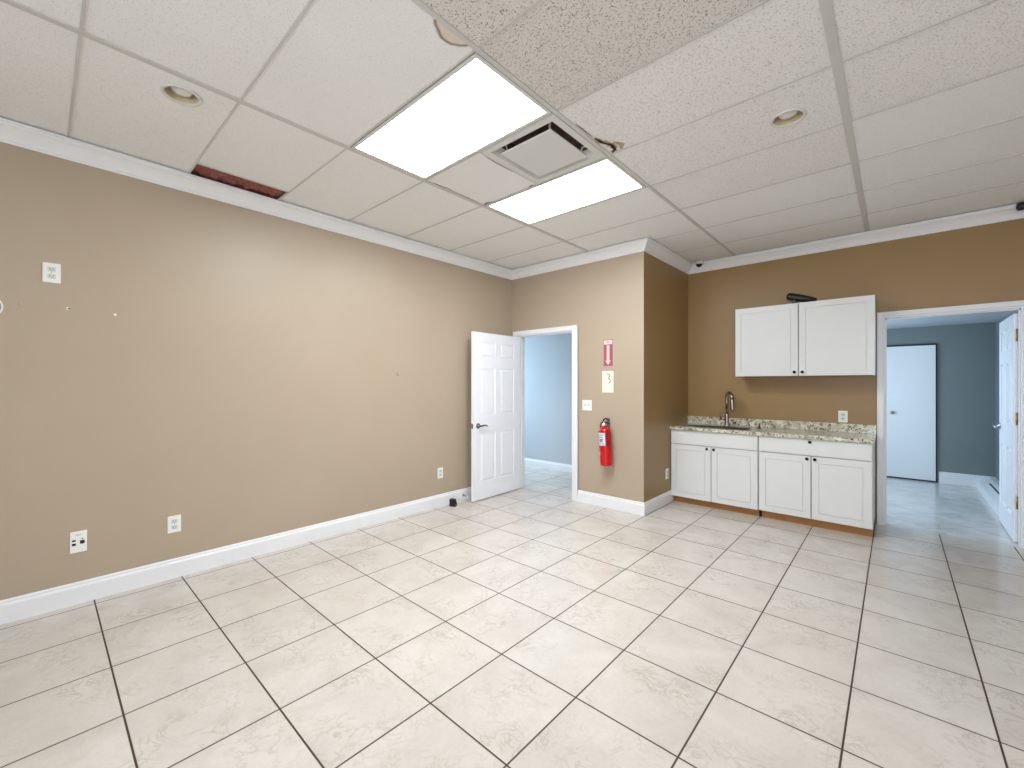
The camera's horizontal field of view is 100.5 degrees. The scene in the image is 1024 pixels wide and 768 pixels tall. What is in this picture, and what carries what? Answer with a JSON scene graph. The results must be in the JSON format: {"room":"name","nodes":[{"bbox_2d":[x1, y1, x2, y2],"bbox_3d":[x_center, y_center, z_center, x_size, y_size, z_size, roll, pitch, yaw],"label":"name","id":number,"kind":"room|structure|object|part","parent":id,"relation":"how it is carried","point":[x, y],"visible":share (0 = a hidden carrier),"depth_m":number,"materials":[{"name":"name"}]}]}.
{"room":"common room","nodes":[
{"label":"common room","id":0,"kind":"room"},
{"bbox_2d":[0,142,511,599],"bbox_3d":[-2.473,-0.213,3.173,0.120,3.240,7.250,0,0,42],"label":"wall","id":1,"kind":"structure","parent":0,"point":[243,384],"depth_m":3.20,"materials":[{"name":"beige paint"}]},
{"bbox_2d":[0,301,2,312],"bbox_3d":[-3.034,-0.453,2.453,0.009,0.134,0.134,0,0,42],"label":"ring","id":2,"kind":"object","parent":1,"relation":"attached to","point":[1,303],"visible":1,"depth_m":2.50,"materials":[{"name":"white plastic"}]},
{"bbox_2d":[42,262,60,283],"bbox_3d":[-2.860,-0.691,2.647,0.009,0.122,0.078,0,0,42],"label":"wall outlet","id":3,"kind":"object","parent":1,"relation":"attached to","point":[51,272],"visible":1,"depth_m":2.64,"materials":[{"name":"white plastic"}]},
{"bbox_2d":[48,267,55,271],"bbox_3d":[-2.858,-0.712,2.645,0.003,0.029,0.035,0,0,42],"label":"socket","id":4,"kind":"object","parent":3,"relation":"attached to","point":[50,269],"depth_m":2.64,"materials":[{"name":"grey plastic"}]},
{"bbox_2d":[48,273,55,278],"bbox_3d":[-2.858,-0.669,2.645,0.003,0.029,0.035,0,0,42],"label":"socket","id":5,"kind":"object","parent":3,"relation":"attached to","point":[50,275],"depth_m":2.65,"materials":[{"name":"grey plastic"}]},
{"bbox_2d":[70,530,86,553],"bbox_3d":[-2.783,1.012,2.734,0.008,0.136,0.078,0,0,42],"label":"data plate","id":6,"kind":"object","parent":1,"relation":"attached to","point":[78,539],"visible":1,"depth_m":2.73,"materials":[{"name":"white plastic"}]},
{"bbox_2d":[168,514,180,533],"bbox_3d":[-2.455,1.018,3.097,0.009,0.122,0.078,0,0,42],"label":"wall outlet","id":7,"kind":"object","parent":1,"relation":"attached to","point":[174,522],"visible":1,"depth_m":3.09,"materials":[{"name":"white plastic"}]},
{"bbox_2d":[0,487,470,624],"bbox_3d":[-2.383,1.338,3.172,0.016,0.138,7.130,0,0,42],"label":"baseboard","id":8,"kind":"structure","parent":1,"relation":"attached to","point":[43,601],"depth_m":3.17,"materials":[{"name":"white paint"}]},
{"bbox_2d":[437,467,442,478],"bbox_3d":[-0.826,1.024,4.906,0.009,0.122,0.078,0,0,42],"label":"wall outlet","id":9,"kind":"object","parent":1,"relation":"attached to","point":[439,470],"visible":1,"depth_m":4.90,"materials":[{"name":"white plastic"}]},
{"bbox_2d":[0,465,1023,767],"bbox_3d":[0.598,1.457,3.415,9.320,0.100,11.720,0,0,42],"label":"floor","id":10,"kind":"structure","parent":0,"point":[533,625],"depth_m":2.26,"materials":[{"name":"tile"}]},
{"bbox_2d":[449,498,456,506],"bbox_3d":[-0.676,1.366,4.909,0.072,0.082,0.052,0,0,22],"label":"door stop","id":11,"kind":"object","parent":10,"relation":"on","point":[452,502],"visible":1,"depth_m":4.89,"materials":[{"name":"black plastic"}]},
{"bbox_2d":[671,429,758,515],"bbox_3d":[2.426,0.974,4.990,0.923,0.866,0.606,0,0,42],"label":"base cabinet","id":12,"kind":"object","parent":10,"relation":"on","point":[709,469],"visible":0.97,"depth_m":4.76,"materials":[{"name":"white wood"}]},
{"bbox_3d":[2.076,1.017,4.949,0.447,0.616,0.019,0,0,42],"label":"door","id":13,"kind":"part","parent":12,"relation":"part of","materials":[{"name":"white wood"}]},
{"bbox_3d":[2.417,1.017,4.641,0.456,0.616,0.019,0,0,42],"label":"door","id":14,"kind":"part","parent":12,"relation":"part of","materials":[{"name":"white wood"}]},
{"bbox_2d":[670,416,875,443],"bbox_3d":[2.773,0.476,4.681,1.856,0.127,0.603,0,0,42],"label":"countertop","id":15,"kind":"structure","parent":12,"relation":"on","point":[843,432],"depth_m":4.57,"materials":[{"name":"stone"}]},
{"bbox_2d":[681,424,754,430],"bbox_3d":[2.366,0.590,4.942,0.736,0.184,0.316,0,0,42],"label":"sink","id":16,"kind":"object","parent":15,"relation":"in","point":[686,425],"visible":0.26,"depth_m":5.01,"materials":[{"name":"silver metal"}]},
{"bbox_2d":[719,391,734,425],"bbox_3d":[2.550,0.293,5.004,0.101,0.417,0.234,0,0,-11],"label":"faucet","id":17,"kind":"object","parent":15,"relation":"on","point":[732,408],"visible":0.99,"depth_m":5.04,"materials":[{"name":"silver metal"}]},
{"bbox_3d":[2.551,0.221,4.998,0.034,0.273,0.165,0,0,3],"label":"spout","id":18,"kind":"part","parent":17,"relation":"part of","materials":[{"name":"silver metal"}]},
{"bbox_2d":[759,436,874,536],"bbox_3d":[3.113,0.974,4.371,0.916,0.866,0.606,0,0,42],"label":"base cabinet","id":19,"kind":"object","parent":10,"relation":"on","point":[825,484],"visible":0.99,"depth_m":4.13,"materials":[{"name":"white wood"}]},
{"bbox_3d":[2.766,1.013,4.328,0.445,0.608,0.019,0,0,42],"label":"door","id":20,"kind":"part","parent":19,"relation":"part of","materials":[{"name":"white wood"}]},
{"bbox_3d":[2.936,0.623,4.175,0.904,0.156,0.019,0,0,42],"label":"drawer","id":21,"kind":"part","parent":19,"relation":"part of","materials":[{"name":"white wood"}]},
{"bbox_3d":[3.105,1.013,4.023,0.451,0.608,0.019,0,0,42],"label":"door","id":22,"kind":"part","parent":19,"relation":"part of","materials":[{"name":"white wood"}]},
{"bbox_2d":[0,0,1023,269],"bbox_3d":[0.502,-1.622,1.456,6.599,0.181,8.438,0,0,42],"label":"ceiling","id":23,"kind":"structure","parent":0,"point":[345,66],"depth_m":2.29,"materials":[{"name":"tile"}]},
{"bbox_2d":[160,83,201,106],"bbox_3d":[-1.755,-1.583,2.262,0.180,0.110,0.180,0,0,42],"label":"recessed light","id":24,"kind":"object","parent":23,"relation":"in","point":[182,95],"visible":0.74,"depth_m":2.27,"materials":[{"name":"white metal"}]},
{"bbox_3d":[-1.755,-1.587,2.262,0.106,0.092,0.106,0,0,42],"label":"bulb","id":25,"kind":"part","parent":24,"relation":"part of","materials":[{"name":"white glass"}]},
{"bbox_2d":[351,51,551,179],"bbox_3d":[-0.408,-1.581,2.579,1.182,0.104,0.589,0,0,42],"label":"ceiling light","id":26,"kind":"object","parent":23,"relation":"attached to","point":[474,106],"visible":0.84,"depth_m":2.49,"materials":[{"name":"white plastic"}]},
{"bbox_2d":[0,0,1023,261],"bbox_3d":[0.496,-1.549,1.462,6.583,0.038,8.440,0,0,42],"label":"ceiling grid","id":27,"kind":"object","parent":23,"relation":"attached to","point":[826,7],"depth_m":2.35,"materials":[{"name":"white paint"}]},
{"bbox_2d":[481,114,606,183],"bbox_3d":[0.215,-1.589,2.837,0.594,0.137,0.594,0,0,42],"label":"ceiling vent","id":28,"kind":"object","parent":23,"relation":"in","point":[549,148],"visible":0.97,"depth_m":2.82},
{"bbox_3d":[0.215,-1.525,2.837,0.410,0.008,0.410,0,0,42],"label":"plate","id":29,"kind":"part","parent":28,"relation":"part of","materials":[{"name":"white metal"}]},
{"bbox_2d":[486,157,645,224],"bbox_3d":[0.406,-1.581,3.484,1.182,0.104,0.589,0,0,42],"label":"ceiling light","id":30,"kind":"object","parent":23,"relation":"attached to","point":[603,179],"visible":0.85,"depth_m":3.42,"materials":[{"name":"white plastic"}]},
{"bbox_2d":[770,108,806,127],"bbox_3d":[1.592,-1.583,2.457,0.180,0.110,0.180,0,0,42],"label":"recessed light","id":31,"kind":"object","parent":23,"relation":"in","point":[789,117],"visible":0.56,"depth_m":2.47,"materials":[{"name":"white metal"}]},
{"bbox_3d":[1.592,-1.587,2.457,0.106,0.092,0.106,0,0,42],"label":"bulb","id":32,"kind":"part","parent":31,"relation":"part of","materials":[{"name":"white glass"}]},
{"bbox_2d":[512,251,643,502],"bbox_3d":[0.699,-0.213,5.275,2.021,3.240,0.120,0,0,42],"label":"wall","id":33,"kind":"structure","parent":0,"point":[604,298],"depth_m":4.89,"materials":[{"name":"beige paint"}]},
{"bbox_2d":[471,331,519,501],"bbox_3d":[-0.186,0.385,5.393,0.153,2.020,0.885,0,0,40],"label":"door","id":34,"kind":"structure","parent":33,"relation":"in","point":[495,358],"depth_m":5.34,"materials":[{"name":"white paint"}]},
{"bbox_3d":[-0.355,0.502,5.123,0.059,0.066,0.160,0,0,40],"label":"handle","id":35,"kind":"part","parent":34,"relation":"part of","materials":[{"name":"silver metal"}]},
{"bbox_2d":[513,325,577,501],"bbox_3d":[0.450,0.349,5.497,1.035,2.116,0.162,0,0,42],"label":"trim","id":36,"kind":"structure","parent":33,"relation":"attached to","point":[573,329],"depth_m":5.24,"materials":[{"name":"white paint"}]},
{"bbox_2d":[582,400,591,410],"bbox_3d":[0.881,0.250,5.018,0.125,0.122,0.018,0,0,42],"label":"light switch","id":37,"kind":"object","parent":33,"relation":"attached to","point":[586,404],"visible":1,"depth_m":5.01,"materials":[{"name":"white plastic"}]},
{"bbox_2d":[599,418,612,465],"bbox_3d":[1.049,0.643,4.773,0.166,0.534,0.157,0,0,42],"label":"fire extinguisher","id":38,"kind":"object","parent":33,"relation":"attached to","point":[605,443],"visible":1,"depth_m":4.71,"materials":[{"name":"red metal"}]},
{"bbox_2d":[602,371,613,392],"bbox_3d":[1.087,-0.025,4.838,0.144,0.245,0.010,0,0,42],"label":"card","id":39,"kind":"object","parent":33,"relation":"attached to","point":[607,376],"visible":1,"depth_m":4.83,"materials":[{"name":"white paper"}]},
{"bbox_2d":[604,339,612,365],"bbox_3d":[1.092,-0.355,4.837,0.112,0.300,0.006,0,0,42],"label":"fire sign","id":40,"kind":"object","parent":33,"relation":"attached to","point":[608,344],"visible":1,"depth_m":4.83,"materials":[{"name":"red plastic"}]},
{"bbox_2d":[578,490,644,515],"bbox_3d":[1.103,1.338,4.820,0.842,0.138,0.016,0,0,42],"label":"baseboard","id":41,"kind":"structure","parent":33,"relation":"attached to","point":[625,505],"depth_m":4.79,"materials":[{"name":"white paint"}]},
{"bbox_2d":[644,252,687,501],"bbox_3d":[1.804,-0.213,5.082,0.120,3.240,1.309,0,0,42],"label":"wall","id":42,"kind":"structure","parent":0,"point":[665,285],"depth_m":4.92,"materials":[{"name":"beige paint"}]},
{"bbox_2d":[644,490,673,515],"bbox_3d":[1.674,1.338,4.837,0.016,0.138,0.806,0,0,42],"label":"baseboard","id":43,"kind":"structure","parent":42,"relation":"attached to","point":[651,505],"depth_m":4.80,"materials":[{"name":"white paint"}]},
{"bbox_2d":[666,468,668,478],"bbox_3d":[1.825,1.055,5.010,0.009,0.122,0.078,0,0,42],"label":"wall outlet","id":44,"kind":"object","parent":42,"relation":"attached to","point":[667,469],"visible":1,"depth_m":5.01,"materials":[{"name":"white plastic"}]},
{"bbox_2d":[525,218,1023,523],"bbox_3d":[2.454,-0.213,5.478,9.320,3.240,0.150,0,0,42],"label":"wall","id":45,"kind":"structure","parent":0,"point":[981,264],"depth_m":4.70,"materials":[{"name":"beige paint"}]},
{"bbox_2d":[525,458,571,472],"bbox_3d":[0.624,1.348,7.060,4.281,0.119,0.018,0,0,42],"label":"baseboard","id":46,"kind":"structure","parent":45,"relation":"attached to","point":[530,462],"depth_m":7.06,"materials":[{"name":"white paint"}]},
{"bbox_2d":[688,416,875,433],"bbox_3d":[2.968,0.457,4.898,1.856,0.090,0.020,0,0,42],"label":"backsplash","id":47,"kind":"structure","parent":45,"relation":"attached to","point":[802,425],"depth_m":4.76,"materials":[{"name":"stone"}]},
{"bbox_2d":[735,295,875,376],"bbox_3d":[3.094,-0.467,4.558,1.213,0.765,0.354,0,0,42],"label":"upper cabinet","id":48,"kind":"object","parent":45,"relation":"attached to","point":[832,336],"visible":1,"depth_m":4.40,"materials":[{"name":"white wood"}]},
{"bbox_3d":[2.773,-0.467,4.660,0.596,0.761,0.019,0,0,42],"label":"door","id":49,"kind":"part","parent":48,"relation":"part of","materials":[{"name":"white wood"}]},
{"bbox_2d":[786,293,816,302],"bbox_3d":[3.068,-0.914,4.513,0.269,0.127,0.082,0,0,32],"label":"cylinder","id":50,"kind":"object","parent":48,"relation":"on","point":[793,297],"visible":0.84,"depth_m":4.50,"materials":[{"name":"plastic"}]},
{"bbox_3d":[3.226,-0.467,4.253,0.604,0.761,0.019,0,0,42],"label":"door","id":51,"kind":"part","parent":48,"relation":"part of","materials":[{"name":"white wood"}]},
{"bbox_2d":[838,411,847,422],"bbox_3d":[3.466,0.341,4.460,0.078,0.122,0.009,0,0,42],"label":"wall outlet","id":52,"kind":"object","parent":45,"relation":"attached to","point":[842,415],"visible":1,"depth_m":4.46,"materials":[{"name":"white plastic"}]},
{"bbox_2d":[877,300,1023,547],"bbox_3d":[4.091,0.346,3.981,1.028,2.122,0.162,0,0,42],"label":"trim","id":53,"kind":"structure","parent":45,"relation":"attached to","point":[882,317],"depth_m":4.09,"materials":[{"name":"white paint"}]},
{"bbox_2d":[992,313,1017,541],"bbox_3d":[4.710,0.386,4.032,0.153,2.018,0.905,0,0,43],"label":"door","id":54,"kind":"structure","parent":45,"relation":"in","point":[1007,425],"depth_m":3.98,"materials":[{"name":"white paint"}]},
{"bbox_3d":[4.907,0.427,4.313,0.059,0.066,0.160,0,0,43],"label":"handle","id":55,"kind":"part","parent":54,"relation":"part of","materials":[{"name":"silver metal"}]},
{"bbox_2d":[887,322,995,482],"bbox_3d":[5.656,0.207,6.545,2.650,2.400,0.100,0,0,42],"label":"wall","id":56,"kind":"structure","parent":0,"point":[966,353],"depth_m":5.92,"materials":[{"name":"grey paint"}]},
{"bbox_2d":[887,343,936,482],"bbox_3d":[5.789,0.412,6.309,0.724,1.990,0.071,0,0,42],"label":"door","id":57,"kind":"structure","parent":56,"relation":"in","point":[911,368],"depth_m":6.25,"materials":[{"name":"white wood"}]},
{"bbox_2d":[939,472,995,486],"bbox_3d":[6.289,1.328,5.896,0.540,0.159,0.018,0,0,42],"label":"baseboard","id":58,"kind":"structure","parent":56,"relation":"attached to","point":[944,477],"depth_m":5.94,"materials":[{"name":"white paint"}]},
{"bbox_2d":[887,310,1013,328],"bbox_3d":[4.705,-0.883,5.489,2.650,0.100,2.940,0,0,42],"label":"ceiling","id":59,"kind":"structure","parent":0,"point":[986,317],"depth_m":5.59,"materials":[{"name":"grey paint"}]},
{"bbox_2d":[996,310,1017,479],"bbox_3d":[5.590,0.207,4.626,0.120,2.400,2.840,0,0,42],"label":"wall","id":60,"kind":"structure","parent":0,"point":[1014,311],"depth_m":5.61,"materials":[{"name":"grey paint"}]},
{"bbox_2d":[975,477,998,515],"bbox_3d":[5.773,1.332,5.058,0.184,0.150,1.948,0,0,42],"label":"baseboard heater","id":61,"kind":"object","parent":60,"relation":"attached to","point":[988,487],"visible":0.5,"depth_m":5.24,"materials":[{"name":"white paint"}]},
{"bbox_3d":[2.999,-0.213,-0.792,0.120,3.240,8.440,0,0,42],"label":"wall","id":62,"kind":"structure","parent":0,"visible":0},
{"bbox_2d":[0,117,1023,279],"bbox_3d":[0.502,-1.474,1.456,6.600,0.106,8.440,0,0,42],"label":"trim","id":63,"kind":"structure","parent":62,"relation":"attached to","point":[14,133],"depth_m":3.91,"materials":[{"name":"white paint"}]},
{"bbox_2d":[694,260,703,266],"bbox_3d":[2.329,-1.492,5.301,0.108,0.075,0.108,0,0,42],"label":"security camera","id":64,"kind":"object","parent":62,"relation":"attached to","point":[698,263],"visible":1,"depth_m":5.27,"materials":[{"name":"white plastic"}]},
{"bbox_2d":[1016,202,1023,210],"bbox_3d":[4.327,-1.492,3.525,0.214,0.076,0.070,0,0,33],"label":"security camera","id":65,"kind":"object","parent":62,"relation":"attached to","point":[1020,206],"visible":1,"depth_m":3.55,"materials":[{"name":"black plastic"}]}
]}

